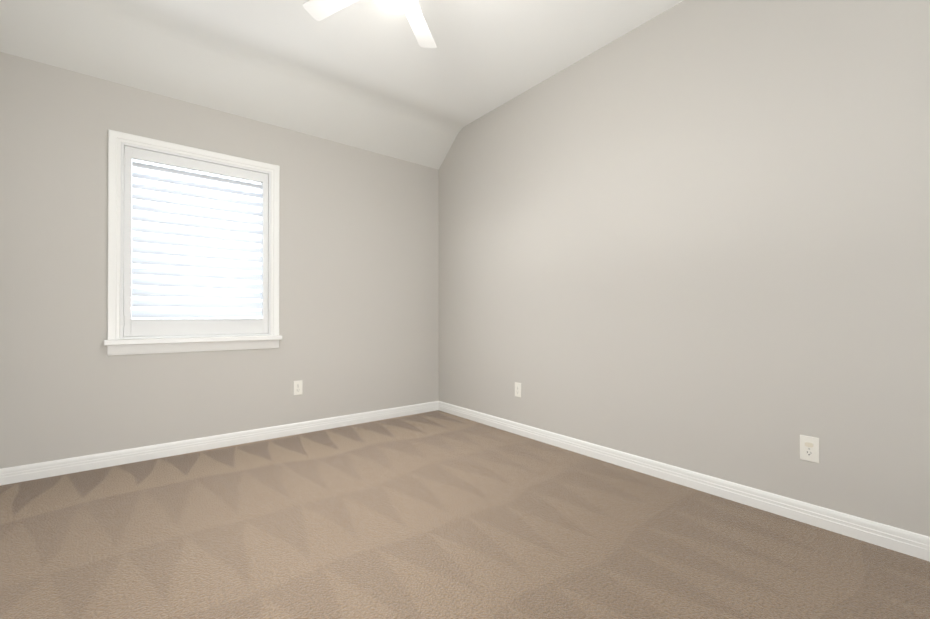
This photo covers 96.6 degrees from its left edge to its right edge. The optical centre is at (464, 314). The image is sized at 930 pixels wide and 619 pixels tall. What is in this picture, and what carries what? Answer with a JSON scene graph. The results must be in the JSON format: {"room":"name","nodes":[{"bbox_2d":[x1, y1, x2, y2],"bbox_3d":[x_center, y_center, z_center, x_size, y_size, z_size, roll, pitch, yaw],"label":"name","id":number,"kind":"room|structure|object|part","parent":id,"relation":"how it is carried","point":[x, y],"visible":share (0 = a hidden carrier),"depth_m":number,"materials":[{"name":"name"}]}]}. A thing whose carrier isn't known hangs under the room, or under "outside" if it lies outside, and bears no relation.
{"room":"empty bedroom","nodes":[
{"label":"empty bedroom","id":0,"kind":"room"},
{"bbox_2d":[0,52,438,468],"bbox_3d":[-1.513,-0.259,3.305,3.077,2.440,0.140,0,0,-39],"label":"wall","id":1,"kind":"structure","parent":0,"point":[359,280],"depth_m":2.88,"materials":[{"name":"grey paint"}]},
{"bbox_2d":[104,335,281,345],"bbox_3d":[-1.877,0.177,2.958,1.051,0.035,0.146,0,0,-39],"label":"window sill","id":2,"kind":"structure","parent":1,"relation":"attached to","point":[180,340],"depth_m":2.85,"materials":[{"name":"white wood"}]},
{"bbox_2d":[107,129,279,355],"bbox_3d":[-1.911,-0.348,3.001,1.495,1.815,0.198,0,0,-39],"label":"window","id":3,"kind":"structure","parent":1,"relation":"in","point":[143,328],"depth_m":2.94,"materials":[{"name":"white wood"}]},
{"bbox_3d":[-1.926,-0.472,3.021,0.895,1.265,0.040,0,0,-39],"label":"vinyl window frame","id":4,"kind":"part","parent":3,"relation":"part of","materials":[{"name":"white plastic"}]},
{"bbox_3d":[-1.970,-0.347,3.075,1.495,1.815,0.010,0,0,-39],"label":"daylight panel","id":5,"kind":"part","parent":3,"relation":"part of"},
{"bbox_2d":[0,401,438,484],"bbox_3d":[-1.465,0.915,3.241,3.077,0.091,0.014,0,0,-39],"label":"baseboard","id":6,"kind":"structure","parent":1,"relation":"attached to","point":[21,473],"depth_m":2.87,"materials":[{"name":"white wood"}]},
{"bbox_2d":[293,380,301,394],"bbox_3d":[-1.346,0.589,3.341,0.070,0.114,0.008,0,0,-39],"label":"electrical outlet","id":7,"kind":"object","parent":1,"relation":"attached to","point":[297,387],"visible":1,"depth_m":3.34,"materials":[{"name":"white plastic"}]},
{"bbox_2d":[0,0,455,169],"bbox_3d":[-1.418,-1.684,3.193,3.357,0.410,0.443,0,0,-39],"label":"ceiling","id":8,"kind":"structure","parent":0,"point":[67,36],"depth_m":2.79,"materials":[{"name":"white paint"}]},
{"bbox_2d":[62,0,683,135],"bbox_3d":[-0.135,-1.812,1.587,3.357,0.168,3.670,0,0,-39],"label":"ceiling","id":9,"kind":"structure","parent":0,"point":[484,57],"depth_m":2.68,"materials":[{"name":"white paint"}]},
{"bbox_2d":[303,0,436,47],"bbox_3d":[-0.326,-1.564,1.774,1.009,0.422,1.036,0,0,-39],"label":"ceiling fan","id":10,"kind":"object","parent":9,"relation":"hanging from","point":[319,10],"visible":1,"depth_m":2.04,"materials":[{"name":"white"}]},
{"bbox_3d":[-0.306,-1.399,1.800,0.221,0.092,0.221,0,0,-39],"label":"light globe","id":11,"kind":"part","parent":10,"relation":"part of"},
{"bbox_2d":[0,410,929,618],"bbox_3d":[-0.273,0.985,1.749,3.357,0.060,4.113,0,0,-39],"label":"floor","id":12,"kind":"structure","parent":0,"point":[437,514],"depth_m":1.74,"materials":[{"name":"carpet"}]},
{"bbox_2d":[439,0,929,536],"bbox_3d":[0.984,-0.406,2.758,0.140,2.730,4.113,0,0,-39],"label":"wall","id":13,"kind":"structure","parent":0,"point":[691,234],"depth_m":2.19,"materials":[{"name":"grey paint"}]},
{"bbox_2d":[515,382,520,396],"bbox_3d":[0.425,0.604,3.335,0.008,0.114,0.070,0,0,-39],"label":"electrical outlet","id":14,"kind":"object","parent":13,"relation":"attached to","point":[517,389],"visible":1,"depth_m":3.33,"materials":[{"name":"white plastic"}]},
{"bbox_2d":[438,401,929,561],"bbox_3d":[0.924,0.913,2.705,0.014,0.091,3.833,0,0,-39],"label":"baseboard","id":15,"kind":"structure","parent":13,"relation":"attached to","point":[913,544],"depth_m":2.12,"materials":[{"name":"white wood"}]},
{"bbox_2d":[800,435,818,462],"bbox_3d":[1.574,0.614,1.895,0.012,0.114,0.070,0,0,-39],"label":"electrical outlet","id":16,"kind":"object","parent":13,"relation":"attached to","point":[809,448],"visible":1,"depth_m":1.89,"materials":[{"name":"white plastic"}]},
{"bbox_2d":[804,442,813,455],"bbox_3d":[1.572,0.614,1.893,0.007,0.063,0.034,0,0,-39],"label":"receptacle","id":17,"kind":"object","parent":16,"relation":"attached to","point":[808,446],"depth_m":1.89,"materials":[{"name":"white plastic"}]},
{"bbox_3d":[-1.904,-0.479,2.994,0.919,1.277,0.140,0,0,-39],"label":"jamb","id":18,"kind":"object","parent":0,"visible":0},
{"bbox_2d":[131,161,263,317],"bbox_3d":[-1.867,-0.494,2.947,0.784,1.030,0.072,0,0,-39],"label":"louvers","id":19,"kind":"object","parent":18,"relation":"attached to","point":[183,293],"visible":0.92,"depth_m":2.91,"materials":[{"name":"white plastic"}]}
]}

